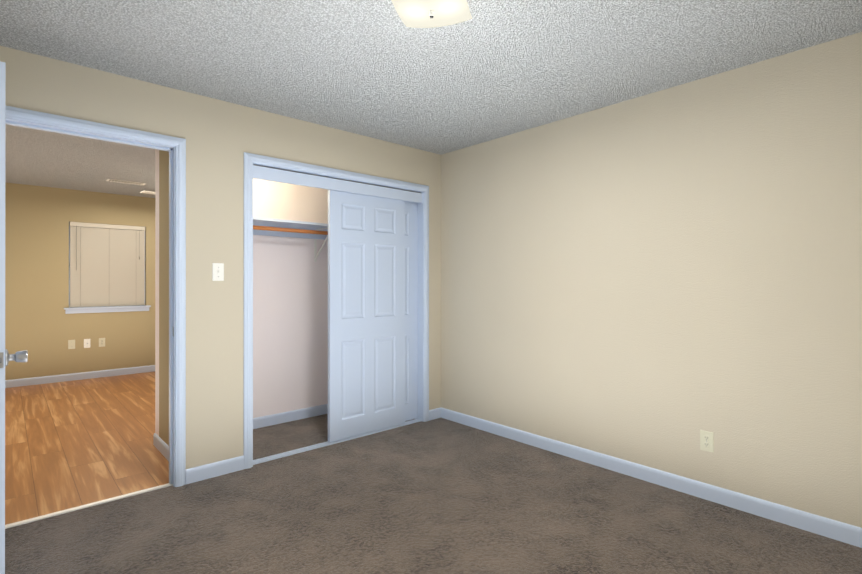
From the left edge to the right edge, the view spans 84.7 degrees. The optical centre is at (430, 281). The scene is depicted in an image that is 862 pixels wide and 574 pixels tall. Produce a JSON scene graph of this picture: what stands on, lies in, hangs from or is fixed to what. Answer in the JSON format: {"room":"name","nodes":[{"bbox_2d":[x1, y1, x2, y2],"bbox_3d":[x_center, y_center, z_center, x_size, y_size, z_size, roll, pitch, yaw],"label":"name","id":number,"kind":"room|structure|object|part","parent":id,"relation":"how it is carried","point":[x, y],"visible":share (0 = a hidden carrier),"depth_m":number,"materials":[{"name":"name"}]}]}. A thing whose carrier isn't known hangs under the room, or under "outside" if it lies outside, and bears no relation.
{"room":"empty bedroom","nodes":[
{"label":"empty bedroom","id":0,"kind":"room"},
{"bbox_2d":[5,182,154,379],"bbox_3d":[-3.877,0.041,6.757,6.600,2.440,0.120,0,0,-42],"label":"wall","id":1,"kind":"structure","parent":0,"point":[42,328],"depth_m":5.95,"materials":[{"name":"paint"}]},
{"bbox_2d":[68,340,74,348],"bbox_3d":[-4.582,0.800,6.029,0.070,0.115,0.017,0,0,-42],"label":"outlet","id":2,"kind":"object","parent":1,"relation":"attached to","point":[71,344],"visible":1,"depth_m":6.03,"materials":[{"name":"beige plastic"}]},
{"bbox_2d":[5,365,154,387],"bbox_3d":[-3.833,1.215,6.706,6.600,0.090,0.013,0,0,-42],"label":"baseboard","id":3,"kind":"structure","parent":1,"relation":"attached to","point":[151,368],"depth_m":6.06,"materials":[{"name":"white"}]},
{"bbox_2d":[84,339,89,347],"bbox_3d":[-4.464,0.800,6.137,0.070,0.115,0.014,0,0,-42],"label":"outlet","id":4,"kind":"object","parent":1,"relation":"attached to","point":[86,343],"visible":1,"depth_m":6.13,"materials":[{"name":"white plastic"}]},
{"bbox_2d":[99,338,104,346],"bbox_3d":[-4.347,0.800,6.246,0.070,0.115,0.009,0,0,-42],"label":"outlet","id":5,"kind":"object","parent":1,"relation":"attached to","point":[101,342],"visible":1,"depth_m":6.24,"materials":[{"name":"beige plastic"}]},
{"bbox_2d":[69,226,144,307],"bbox_3d":[-4.340,-0.220,6.360,0.860,1.100,0.030,0,0,-42],"label":"window","id":6,"kind":"structure","parent":1,"relation":"in","point":[69,272],"depth_m":6.07,"materials":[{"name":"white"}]},
{"bbox_2d":[69,222,144,306],"bbox_3d":[-4.310,-0.222,6.326,0.844,1.092,0.044,0,0,-42],"label":"window blind","id":7,"kind":"object","parent":6,"relation":"attached to","point":[112,268],"visible":0.92,"depth_m":6.31,"materials":[{"name":"beige plastic"}]},
{"bbox_2d":[76,226,80,290],"bbox_3d":[-4.542,-0.205,6.087,0.007,1.030,0.048,0,0,36],"label":"blind cord","id":8,"kind":"object","parent":7,"relation":"attached to","point":[80,252],"depth_m":6.11,"materials":[{"name":"grey plastic"}]},
{"bbox_2d":[64,305,150,313],"bbox_3d":[-4.299,0.367,6.313,0.960,0.075,0.095,0,0,-42],"label":"window sill","id":9,"kind":"structure","parent":1,"relation":"attached to","point":[71,310],"depth_m":6.26,"materials":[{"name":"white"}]},
{"bbox_2d":[5,371,168,524],"bbox_3d":[-2.438,1.289,5.159,6.840,0.060,4.420,0,0,-42],"label":"floor","id":10,"kind":"structure","parent":0,"point":[71,444],"depth_m":3.65,"materials":[{"name":"brown wood"}]},
{"bbox_2d":[159,150,168,445],"bbox_3d":[-1.774,0.036,3.349,0.120,2.440,0.700,0,0,-42],"label":"wall","id":11,"kind":"structure","parent":0,"point":[164,296],"depth_m":3.45,"materials":[{"name":"paint"}]},
{"bbox_2d":[153,433,168,460],"bbox_3d":[-1.884,1.211,3.369,0.013,0.090,0.740,0,0,-42],"label":"baseboard","id":12,"kind":"structure","parent":11,"relation":"attached to","point":[160,445],"depth_m":3.46,"materials":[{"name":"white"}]},
{"bbox_2d":[0,46,440,468],"bbox_3d":[-1.243,0.036,3.275,3.490,2.440,0.120,0,0,-42],"label":"wall","id":13,"kind":"structure","parent":0,"point":[221,137],"depth_m":3.06,"materials":[{"name":"paint"}]},
{"bbox_2d":[0,61,27,573],"bbox_3d":[-1.877,0.210,2.057,0.168,2.065,0.815,0,0,-42],"label":"entry door","id":14,"kind":"structure","parent":13,"relation":"in","point":[6,357],"depth_m":1.77,"materials":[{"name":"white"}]},
{"bbox_3d":[-1.639,0.293,1.792,0.168,0.066,0.102,0,0,-42],"label":"knob","id":15,"kind":"part","parent":14,"relation":"part of","materials":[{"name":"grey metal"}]},
{"bbox_2d":[5,483,172,528],"bbox_3d":[-1.909,1.253,2.660,0.814,0.006,0.045,0,0,-42],"label":"trim","id":16,"kind":"structure","parent":13,"relation":"attached to","point":[82,507],"depth_m":2.63,"materials":[{"name":"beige metal"}]},
{"bbox_2d":[5,105,185,486],"bbox_3d":[-1.910,0.184,2.662,0.940,2.143,0.140,0,0,-42],"label":"door frame","id":17,"kind":"structure","parent":13,"relation":"attached to","point":[178,144],"depth_m":2.90,"materials":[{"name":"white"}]},
{"bbox_2d":[186,455,243,483],"bbox_3d":[-1.390,1.211,3.053,0.358,0.090,0.013,0,0,-42],"label":"baseboard","id":18,"kind":"structure","parent":13,"relation":"attached to","point":[195,474],"depth_m":3.04,"materials":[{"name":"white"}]},
{"bbox_2d":[212,263,223,280],"bbox_3d":[-1.377,-0.064,3.062,0.070,0.115,0.017,0,0,-42],"label":"light switch","id":19,"kind":"object","parent":13,"relation":"attached to","point":[217,271],"visible":1,"depth_m":3.06,"materials":[{"name":"white plastic"}]},
{"bbox_2d":[243,152,428,468],"bbox_3d":[-0.682,0.214,3.781,1.580,2.085,0.122,0,0,-42],"label":"door frame","id":20,"kind":"structure","parent":13,"relation":"attached to","point":[420,311],"depth_m":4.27,"materials":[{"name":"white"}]},
{"bbox_2d":[253,419,421,464],"bbox_3d":[-0.675,1.251,3.771,1.540,0.012,0.058,0,0,-42],"label":"trim","id":21,"kind":"structure","parent":13,"relation":"attached to","point":[285,454],"depth_m":3.60,"materials":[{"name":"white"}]},
{"bbox_2d":[253,164,422,202],"bbox_3d":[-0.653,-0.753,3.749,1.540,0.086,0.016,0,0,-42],"label":"trim","id":22,"kind":"structure","parent":13,"relation":"attached to","point":[275,175],"depth_m":3.64,"materials":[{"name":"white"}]},
{"bbox_2d":[328,190,404,441],"bbox_3d":[-0.517,0.229,3.912,0.742,2.020,0.034,0,0,-42],"label":"closet door","id":23,"kind":"structure","parent":13,"relation":"in","point":[366,313],"depth_m":3.87,"materials":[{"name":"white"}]},
{"bbox_2d":[405,201,417,420],"bbox_3d":[-0.409,0.229,4.069,0.742,2.020,0.034,0,0,-42],"label":"closet door","id":24,"kind":"structure","parent":13,"relation":"in","point":[411,310],"depth_m":4.26,"materials":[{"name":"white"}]},
{"bbox_2d":[155,149,327,435],"bbox_3d":[-1.294,0.038,4.333,2.150,2.440,0.120,0,0,-42],"label":"wall","id":25,"kind":"structure","parent":0,"point":[290,324],"depth_m":4.25,"materials":[{"name":"paint"}]},
{"bbox_2d":[253,404,327,428],"bbox_3d":[-0.975,1.212,4.067,2.030,0.090,0.700,0,0,-42],"label":"baseboard","id":26,"kind":"structure","parent":25,"relation":"attached to","point":[275,419],"depth_m":4.25,"materials":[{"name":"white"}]},
{"bbox_2d":[253,217,327,261],"bbox_3d":[-1.089,-0.346,4.195,2.030,0.318,0.360,0,0,-42],"label":"closet shelf","id":27,"kind":"object","parent":25,"relation":"attached to","point":[284,228],"visible":0.31,"depth_m":4.09,"materials":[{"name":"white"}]},
{"bbox_3d":[-1.015,-0.433,4.114,1.994,0.033,0.033,0,0,-42],"label":"hang rail","id":28,"kind":"part","parent":27,"relation":"part of","materials":[{"name":"orange wood"}]},
{"bbox_2d":[0,0,861,197],"bbox_3d":[-1.209,-1.233,3.799,6.840,0.100,8.090,0,0,-42],"label":"ceiling","id":29,"kind":"structure","parent":0,"point":[489,71],"depth_m":2.47,"materials":[{"name":"white paint"}]},
{"bbox_2d":[106,179,145,185],"bbox_3d":[-3.598,-1.172,5.583,0.380,0.017,0.150,0,0,-42],"label":"ceiling vent","id":30,"kind":"object","parent":29,"relation":"in","point":[143,184],"depth_m":5.56,"materials":[{"name":"white metal"}]},
{"bbox_3d":[-3.598,-1.175,5.583,0.330,0.001,0.116,0,0,-42],"label":"dark ceiling air vent","id":31,"kind":"part","parent":30,"relation":"part of","materials":[{"name":"white metal"}]},
{"bbox_2d":[140,190,154,194],"bbox_3d":[-2.697,-1.051,5.630,1.328,0.260,1.342,0,0,-42],"label":"ceiling light","id":32,"kind":"object","parent":29,"relation":"hanging from","point":[148,192],"depth_m":5.17,"materials":[{"name":"white"}]},
{"bbox_2d":[391,0,472,27],"bbox_3d":[0.003,-1.141,1.963,0.300,0.089,0.300,0,0,13],"label":"ceiling light","id":33,"kind":"object","parent":29,"relation":"attached to","point":[425,13],"visible":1,"depth_m":1.98,"materials":[{"name":"white glass"}]},
{"bbox_2d":[5,414,861,573],"bbox_3d":[-0.221,1.285,2.230,3.610,0.060,4.440,0,0,-42],"label":"floor carpet","id":34,"kind":"object","parent":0,"point":[440,496],"visible":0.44,"depth_m":2.46,"materials":[{"name":"brown carpet"}]},
{"bbox_2d":[441,32,861,527],"bbox_3d":[1.035,0.037,3.444,0.120,2.440,4.560,0,0,-42],"label":"wall","id":35,"kind":"structure","parent":0,"point":[659,280],"depth_m":2.82,"materials":[{"name":"paint"}]},
{"bbox_2d":[434,407,861,547],"bbox_3d":[1.250,1.211,3.085,0.040,0.090,3.500,0,0,-42],"label":"baseboard","id":36,"kind":"structure","parent":35,"relation":"attached to","point":[825,527],"depth_m":2.82,"materials":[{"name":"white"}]},
{"bbox_2d":[700,430,713,452],"bbox_3d":[1.592,0.921,2.729,0.009,0.115,0.070,0,0,-42],"label":"outlet","id":37,"kind":"object","parent":35,"relation":"attached to","point":[706,440],"visible":1,"depth_m":2.73,"materials":[{"name":"beige plastic"}]}
]}

